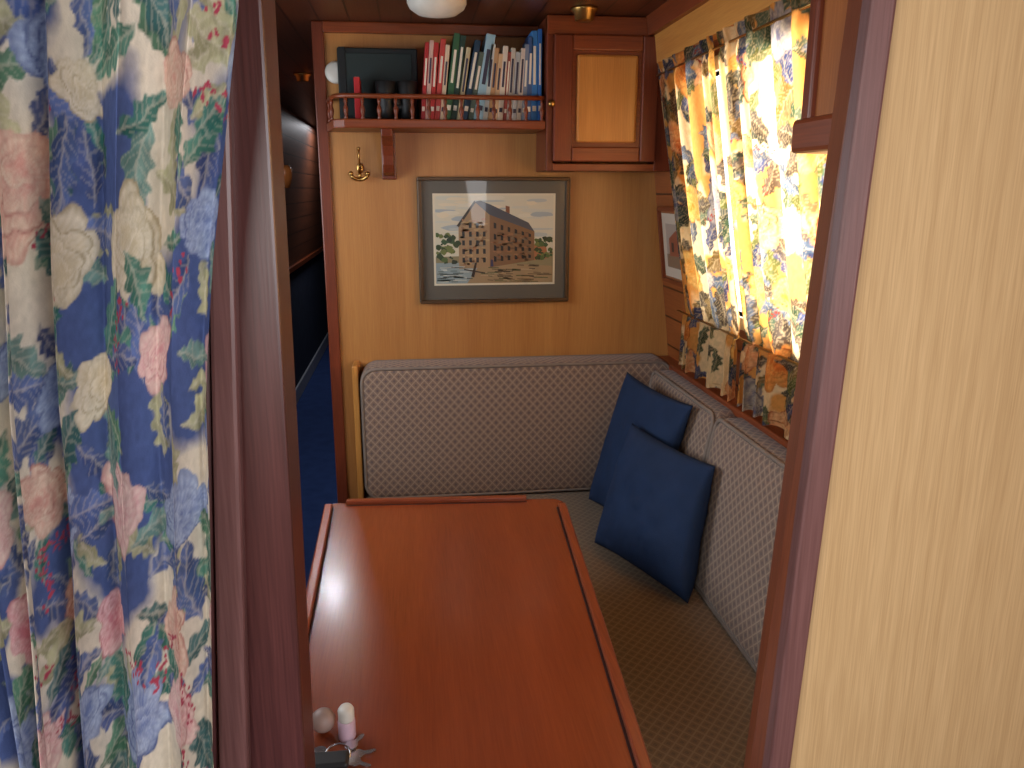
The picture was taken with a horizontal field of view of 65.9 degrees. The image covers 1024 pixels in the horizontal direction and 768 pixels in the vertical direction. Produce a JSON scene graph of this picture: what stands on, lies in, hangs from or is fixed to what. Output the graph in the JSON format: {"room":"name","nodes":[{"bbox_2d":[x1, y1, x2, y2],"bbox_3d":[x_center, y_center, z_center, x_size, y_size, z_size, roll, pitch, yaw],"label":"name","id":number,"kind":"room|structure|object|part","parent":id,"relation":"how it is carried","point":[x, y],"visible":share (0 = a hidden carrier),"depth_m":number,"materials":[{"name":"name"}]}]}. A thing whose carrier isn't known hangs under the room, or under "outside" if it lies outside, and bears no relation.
{"room":"ship interior","nodes":[
{"label":"ship interior","id":0,"kind":"room"},
{"bbox_2d":[280,105,327,387],"bbox_3d":[-1.183,-0.270,3.154,0.171,1.900,10.500,-2,14,-7],"label":"wall","id":1,"kind":"structure","parent":0,"point":[299,137],"depth_m":5.87,"materials":[{"name":"brown wood"}]},
{"bbox_2d":[284,165,291,187],"bbox_3d":[-1.250,-1.124,4.284,0.120,0.120,0.100,-2,14,-7],"label":"wall lamp","id":2,"kind":"object","parent":1,"relation":"attached to","point":[287,169],"visible":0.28,"depth_m":4.26,"materials":[{"name":"orange glass"}]},
{"bbox_2d":[289,246,323,273],"bbox_3d":[-1.488,-0.765,5.307,0.024,0.035,6.040,-2,14,-7],"label":"trim","id":3,"kind":"structure","parent":1,"relation":"attached to","point":[303,261],"depth_m":5.99,"materials":[{"name":"brown wood"}]},
{"bbox_2d":[295,333,328,404],"bbox_3d":[-1.399,0.274,4.712,0.014,0.100,7.700,-2,14,-7],"label":"baseboard","id":4,"kind":"structure","parent":1,"relation":"attached to","point":[304,380],"depth_m":6.25,"materials":[{"name":"paint"}]},
{"bbox_2d":[296,344,337,588],"bbox_3d":[-0.390,0.648,3.482,1.930,0.040,10.500,-2,14,-7],"label":"floor","id":5,"kind":"structure","parent":0,"point":[318,482],"depth_m":4.46,"materials":[{"name":"blue carpet"}]},
{"bbox_2d":[352,361,365,498],"bbox_3d":[0.117,0.555,1.837,1.023,0.925,1.648,-2,14,-7],"label":"bench base","id":6,"kind":"object","parent":5,"relation":"on","point":[356,366],"visible":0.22,"depth_m":2.43,"materials":[{"name":"brown wood"}]},
{"bbox_2d":[360,353,668,497],"bbox_3d":[0.018,0.131,2.511,0.966,0.424,0.122,-2,14,-7],"label":"cushion","id":7,"kind":"object","parent":6,"relation":"on","point":[438,427],"depth_m":2.44,"materials":[{"name":"grey fabric"}]},
{"bbox_2d":[497,490,755,767],"bbox_3d":[0.330,0.562,1.862,0.596,0.100,1.644,-2,14,-7],"label":"seat cushion","id":8,"kind":"object","parent":6,"relation":"on","point":[690,687],"depth_m":1.62,"materials":[{"name":"beige fabric"}]},
{"bbox_2d":[589,372,692,506],"bbox_3d":[0.354,0.198,2.238,0.132,0.403,0.387,-6,15,-22],"label":"throw pillow","id":9,"kind":"object","parent":6,"relation":"on","point":[664,418],"visible":0.56,"depth_m":2.23,"materials":[{"name":"fabric"}]},
{"bbox_2d":[595,423,715,602],"bbox_3d":[0.362,0.309,1.996,0.175,0.313,0.407,-7,16,-27],"label":"throw pillow","id":10,"kind":"object","parent":6,"relation":"on","point":[654,513],"visible":1,"depth_m":1.92,"materials":[{"name":"fabric"}]},
{"bbox_2d":[648,370,737,461],"bbox_3d":[0.471,0.208,2.249,0.153,0.403,0.521,-2,14,-7],"label":"cushion","id":11,"kind":"object","parent":6,"relation":"on","point":[705,411],"depth_m":2.08,"materials":[{"name":"grey fabric"}]},
{"bbox_2d":[694,418,786,672],"bbox_3d":[0.555,0.367,1.599,0.153,0.403,0.813,-2,14,-7],"label":"cushion","id":12,"kind":"object","parent":6,"relation":"on","point":[738,538],"depth_m":1.72,"materials":[{"name":"grey fabric"}]},
{"bbox_2d":[306,495,652,767],"bbox_3d":[-0.101,0.735,1.512,0.561,0.731,0.990,-2,14,-7],"label":"table","id":13,"kind":"object","parent":5,"relation":"on","point":[457,631],"visible":0.99,"depth_m":1.30,"materials":[{"name":"brown wood"}]},
{"bbox_2d":[313,707,334,732],"bbox_3d":[-0.258,0.459,1.078,0.033,0.033,0.033,-2,14,-7],"label":"ball","id":14,"kind":"object","parent":13,"relation":"on","point":[323,717],"visible":0.96,"depth_m":1.07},
{"bbox_2d":[315,734,375,767],"bbox_3d":[-0.222,0.478,1.018,0.097,0.022,0.076,-6,15,-22],"label":"keys","id":15,"kind":"object","parent":13,"relation":"on","point":[324,758],"visible":0.84,"depth_m":1.01,"materials":[{"name":"metal"}]},
{"bbox_2d":[338,703,355,742],"bbox_3d":[-0.223,0.455,1.064,0.023,0.047,0.029,-2,14,-7],"label":"lotion bottle","id":16,"kind":"object","parent":13,"relation":"on","point":[346,725],"visible":1,"depth_m":1.05,"materials":[{"name":"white plastic"}]},
{"bbox_2d":[366,493,493,497],"bbox_3d":[-0.235,0.447,2.331,0.405,0.100,0.544,-2,14,-7],"label":"seat cushion","id":17,"kind":"object","parent":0,"point":[367,496],"depth_m":2.50,"materials":[{"name":"grey fabric"}]},
{"bbox_2d":[275,0,667,127],"bbox_3d":[-0.390,-1.236,3.019,1.930,0.040,10.500,-2,14,-7],"label":"ceiling","id":18,"kind":"structure","parent":0,"point":[294,18],"depth_m":2.16,"materials":[{"name":"brown wood"}]},
{"bbox_2d":[0,0,238,767],"bbox_3d":[-0.362,0.128,0.636,0.361,1.429,0.063,-2,14,-7],"label":"door curtain","id":19,"kind":"object","parent":18,"relation":"hanging from","point":[114,113],"visible":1,"depth_m":0.62,"materials":[{"name":"multicoloured fabric"}]},
{"bbox_2d":[293,72,311,81],"bbox_3d":[-0.852,-1.247,3.216,0.072,0.032,0.072,-2,14,-7],"label":"recessed light","id":20,"kind":"object","parent":18,"relation":"in","point":[300,76],"visible":1,"depth_m":3.19,"materials":[{"name":"gold metal"}]},
{"bbox_2d":[407,0,466,17],"bbox_3d":[-0.187,-0.936,1.967,0.148,0.041,0.148,-2,14,-7],"label":"round ceiling light","id":21,"kind":"object","parent":18,"relation":"attached to","point":[424,8],"visible":1,"depth_m":1.93,"materials":[{"name":"white glass"}]},
{"bbox_2d":[571,5,597,22],"bbox_3d":[0.189,-0.963,2.061,0.072,0.032,0.072,-2,14,-7],"label":"recessed light","id":22,"kind":"object","parent":18,"relation":"in","point":[582,13],"visible":1,"depth_m":2.04,"materials":[{"name":"gold metal"}]},
{"bbox_2d":[324,33,667,498],"bbox_3d":[0.003,-0.117,2.530,1.095,1.900,0.030,-2,14,-7],"label":"wall","id":23,"kind":"structure","parent":0,"point":[615,304],"depth_m":2.44,"materials":[{"name":"brown wood"}]},
{"bbox_2d":[311,21,347,502],"bbox_3d":[-0.550,-0.101,2.464,0.034,1.900,0.057,-2,14,-7],"label":"trim","id":24,"kind":"structure","parent":23,"relation":"attached to","point":[318,46],"depth_m":2.37,"materials":[{"name":"brown wood"}]},
{"bbox_2d":[325,61,337,83],"bbox_3d":[-0.502,-0.887,2.249,0.060,0.060,0.019,-2,14,-7],"label":"lamp","id":25,"kind":"object","parent":23,"relation":"in","point":[331,70],"visible":0.66,"depth_m":2.24,"materials":[{"name":"white glass"}]},
{"bbox_2d":[349,147,369,181],"bbox_3d":[-0.445,-0.640,2.301,0.062,0.098,0.051,-2,14,-7],"label":"coat hook","id":26,"kind":"object","parent":23,"relation":"attached to","point":[359,167],"visible":1,"depth_m":2.29,"materials":[{"name":"gold metal"}]},
{"bbox_3d":[-0.443,-0.600,2.296,0.058,0.023,0.019,-2,14,-7],"label":"arm","id":27,"kind":"part","parent":26,"relation":"part of","materials":[{"name":"gold metal"}]},
{"bbox_3d":[-0.445,-0.619,2.311,0.010,0.035,0.039,-2,14,-7],"label":"stem","id":28,"kind":"part","parent":26,"relation":"part of","materials":[{"name":"gold metal"}]},
{"bbox_3d":[-0.448,-0.636,2.326,0.021,0.030,0.005,-2,14,-7],"label":"plate","id":29,"kind":"part","parent":26,"relation":"part of","materials":[{"name":"gold metal"}]},
{"bbox_2d":[322,21,537,37],"bbox_3d":[-0.051,-1.017,2.276,0.970,0.030,0.020,-2,14,-7],"label":"trim","id":30,"kind":"structure","parent":23,"relation":"attached to","point":[351,27],"depth_m":2.24,"materials":[{"name":"brown wood"}]},
{"bbox_2d":[326,93,544,179],"bbox_3d":[-0.223,-0.698,2.249,0.613,0.222,0.180,-2,14,-7],"label":"shelf","id":31,"kind":"object","parent":23,"relation":"attached to","point":[387,128],"visible":1,"depth_m":2.16,"materials":[{"name":"brown wood"}]},
{"bbox_2d":[354,77,360,118],"bbox_3d":[-0.427,-0.789,2.191,0.016,0.110,0.072,-2,14,-7],"label":"book","id":32,"kind":"object","parent":31,"relation":"on","point":[357,82],"visible":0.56,"depth_m":2.16,"materials":[{"name":"red paper"}]},
{"bbox_2d":[337,47,418,118],"bbox_3d":[-0.381,-0.850,2.255,0.224,0.200,0.037,-2,14,-7],"label":"album","id":33,"kind":"object","parent":31,"relation":"on","point":[370,65],"visible":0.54,"depth_m":2.23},
{"bbox_2d":[375,80,417,118],"bbox_3d":[-0.318,-0.784,2.190,0.118,0.102,0.057,-2,14,-7],"label":"binoculars","id":34,"kind":"object","parent":31,"relation":"on","point":[381,86],"visible":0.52,"depth_m":2.17,"materials":[{"name":"black plastic"}]},
{"bbox_3d":[-0.222,-0.799,2.220,0.608,0.012,0.170,-2,14,-7],"label":"rail","id":35,"kind":"part","parent":31,"relation":"part of","materials":[{"name":"brown wood"}]},
{"bbox_2d":[420,29,541,120],"bbox_3d":[-0.093,-0.866,2.234,0.337,0.240,0.139,-2,14,-7],"label":"books","id":36,"kind":"object","parent":31,"relation":"on","point":[489,71],"visible":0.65,"depth_m":2.17,"materials":[{"name":"multicoloured paper"}]},
{"bbox_2d":[416,177,570,303],"bbox_3d":[-0.053,-0.438,2.418,0.466,0.378,0.020,-2,14,-7],"label":"print","id":37,"kind":"object","parent":23,"relation":"attached to","point":[481,239],"visible":1,"depth_m":2.42,"materials":[{"name":"multicoloured paper"}]},
{"bbox_3d":[-0.276,-0.432,2.390,0.011,0.356,0.020,-2,14,-7],"label":"frame","id":38,"kind":"part","parent":37,"relation":"part of","materials":[{"name":"grey wood"}]},
{"bbox_3d":[-0.054,-0.617,2.374,0.460,0.011,0.020,-2,14,-7],"label":"frame","id":39,"kind":"part","parent":37,"relation":"part of","materials":[{"name":"grey wood"}]},
{"bbox_3d":[-0.054,-0.260,2.461,0.460,0.011,0.020,-2,14,-7],"label":"frame","id":40,"kind":"part","parent":37,"relation":"part of","materials":[{"name":"grey wood"}]},
{"bbox_3d":[0.169,-0.445,2.445,0.011,0.356,0.020,-2,14,-7],"label":"frame","id":41,"kind":"part","parent":37,"relation":"part of","materials":[{"name":"grey wood"}]},
{"bbox_2d":[654,39,746,398],"bbox_3d":[0.747,0.393,0.453,0.171,1.900,4.500,-2,14,-7],"label":"wall","id":42,"kind":"structure","parent":0,"point":[674,301],"depth_m":2.42,"materials":[{"name":"brown wood"}]},
{"bbox_2d":[536,15,669,172],"bbox_3d":[0.266,-0.820,2.269,0.365,0.406,0.202,-2,14,-7],"label":"upper cabinet","id":43,"kind":"object","parent":42,"relation":"attached to","point":[601,87],"visible":0.88,"depth_m":2.18,"materials":[{"name":"brown wood"}]},
{"bbox_3d":[0.108,-0.769,2.167,0.020,0.020,0.022,-2,14,-7],"label":"knob","id":44,"kind":"part","parent":43,"relation":"part of","materials":[{"name":"gold metal"}]},
{"bbox_3d":[0.262,-0.646,2.222,0.195,0.040,0.018,-2,14,-7],"label":"rail","id":45,"kind":"part","parent":43,"relation":"part of","materials":[{"name":"brown wood"}]},
{"bbox_3d":[0.262,-0.787,2.185,0.171,0.229,0.010,-2,14,-7],"label":"raised panel","id":46,"kind":"part","parent":43,"relation":"part of","materials":[{"name":"brown wood"}]},
{"bbox_3d":[0.262,-0.928,2.152,0.195,0.040,0.018,-2,14,-7],"label":"rail","id":47,"kind":"part","parent":43,"relation":"part of","materials":[{"name":"brown wood"}]},
{"bbox_2d":[656,206,682,287],"bbox_3d":[0.484,-0.398,2.302,0.043,0.227,0.317,-2,14,-7],"label":"framed print","id":48,"kind":"object","parent":42,"relation":"attached to","point":[668,244],"visible":0.53,"depth_m":2.38,"materials":[{"name":"white paper"}]},
{"bbox_3d":[0.465,-0.434,2.449,0.041,0.215,0.012,-2,14,-7],"label":"frame","id":49,"kind":"part","parent":48,"relation":"part of","materials":[{"name":"brown wood"}]},
{"bbox_3d":[0.470,-0.502,2.275,0.016,0.012,0.305,-2,14,-7],"label":"frame","id":50,"kind":"part","parent":48,"relation":"part of","materials":[{"name":"brown wood"}]},
{"bbox_3d":[0.497,-0.294,2.330,0.016,0.012,0.305,-2,14,-7],"label":"frame","id":51,"kind":"part","parent":48,"relation":"part of","materials":[{"name":"brown wood"}]},
{"bbox_2d":[646,0,709,35],"bbox_3d":[0.476,-0.825,1.535,0.056,0.050,1.670,-2,14,-7],"label":"trim","id":52,"kind":"structure","parent":42,"relation":"attached to","point":[668,13],"depth_m":1.98,"materials":[{"name":"brown wood"}]},
{"bbox_2d":[654,0,779,62],"bbox_3d":[0.488,-0.766,1.551,0.039,0.072,1.670,-2,14,-7],"label":"trim","id":53,"kind":"structure","parent":42,"relation":"attached to","point":[712,16],"depth_m":1.81,"materials":[{"name":"brown wood"}]},
{"bbox_2d":[714,55,719,75],"bbox_3d":[0.533,-0.663,1.504,0.044,0.030,1.120,-2,14,-7],"label":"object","id":54,"kind":"object","parent":42,"relation":"attached to","point":[716,60],"visible":0.02,"depth_m":1.83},
{"bbox_2d":[658,355,787,447],"bbox_3d":[0.605,0.114,1.782,0.055,0.022,1.670,-2,14,-7],"label":"trim","id":55,"kind":"structure","parent":42,"relation":"attached to","point":[776,433],"depth_m":2.01,"materials":[{"name":"brown wood"}]},
{"bbox_2d":[656,0,826,439],"bbox_3d":[0.523,-0.318,1.655,0.123,0.846,1.270,-2,14,-7],"label":"window curtain","id":56,"kind":"object","parent":42,"relation":"attached to","point":[776,191],"visible":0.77,"depth_m":1.72,"materials":[{"name":"yellow fabric"}]},
{"bbox_2d":[739,311,744,330],"bbox_3d":[0.609,-0.083,1.657,0.044,0.030,1.120,-2,14,-7],"label":"sill","id":57,"kind":"structure","parent":42,"relation":"attached to","point":[741,317],"depth_m":1.91,"materials":[{"name":"wood"}]},
{"bbox_2d":[791,0,847,153],"bbox_3d":[0.454,-0.468,0.853,0.206,0.416,0.172,-2,14,-7],"label":"upper cabinet","id":58,"kind":"object","parent":42,"relation":"attached to","point":[810,133],"visible":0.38,"depth_m":0.91,"materials":[{"name":"brown wood"}]},
{"bbox_3d":[0.454,-0.285,0.898,0.206,0.040,0.172,-2,14,-7],"label":"moulding","id":59,"kind":"part","parent":58,"relation":"part of","materials":[{"name":"brown wood"}]},
{"bbox_3d":[0.360,-0.500,0.905,0.018,0.379,0.021,-2,14,-7],"label":"corner post","id":60,"kind":"part","parent":58,"relation":"part of","materials":[{"name":"brown wood"}]},
{"bbox_3d":[0.457,-0.486,0.848,0.180,0.379,0.150,-2,14,-7],"label":"panel","id":61,"kind":"part","parent":58,"relation":"part of","materials":[{"name":"brown wood"}]},
{"bbox_2d":[790,0,1023,767],"bbox_3d":[0.515,0.284,0.899,0.518,1.900,0.054,-2,14,-7],"label":"wall","id":62,"kind":"structure","parent":0,"point":[914,658],"depth_m":0.80,"materials":[{"name":"brown wood"}]},
{"bbox_2d":[744,0,861,767],"bbox_3d":[0.299,0.290,0.874,0.111,1.900,0.068,-2,14,-7],"label":"door frame","id":63,"kind":"structure","parent":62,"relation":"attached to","point":[756,739],"depth_m":0.81,"materials":[{"name":"brown wood"}]},
{"bbox_2d":[762,0,896,767],"bbox_3d":[0.295,0.298,0.839,0.099,1.900,0.018,-2,14,-7],"label":"trim","id":64,"kind":"structure","parent":62,"relation":"attached to","point":[876,21],"depth_m":0.76,"materials":[{"name":"brown wood"}]},
{"bbox_3d":[-0.584,0.314,0.775,0.750,1.900,0.050,-2,14,-7],"label":"wall","id":65,"kind":"structure","parent":0,"visible":0},
{"bbox_2d":[206,320,218,767],"bbox_3d":[-0.306,0.317,0.766,0.178,1.900,0.018,-2,14,-7],"label":"trim","id":66,"kind":"structure","parent":65,"relation":"attached to","point":[215,729],"depth_m":0.73,"materials":[{"name":"brown wood"}]},
{"bbox_2d":[210,74,250,767],"bbox_3d":[-0.276,0.316,0.766,0.142,1.900,0.024,-2,14,-7],"label":"trim","id":67,"kind":"structure","parent":65,"relation":"attached to","point":[229,527],"depth_m":0.70,"materials":[{"name":"brown wood"}]},
{"bbox_2d":[232,0,315,767],"bbox_3d":[-0.260,0.307,0.805,0.124,1.900,0.070,-2,14,-7],"label":"door frame","id":68,"kind":"structure","parent":65,"relation":"attached to","point":[280,693],"depth_m":0.71,"materials":[{"name":"brown wood"}]}
]}

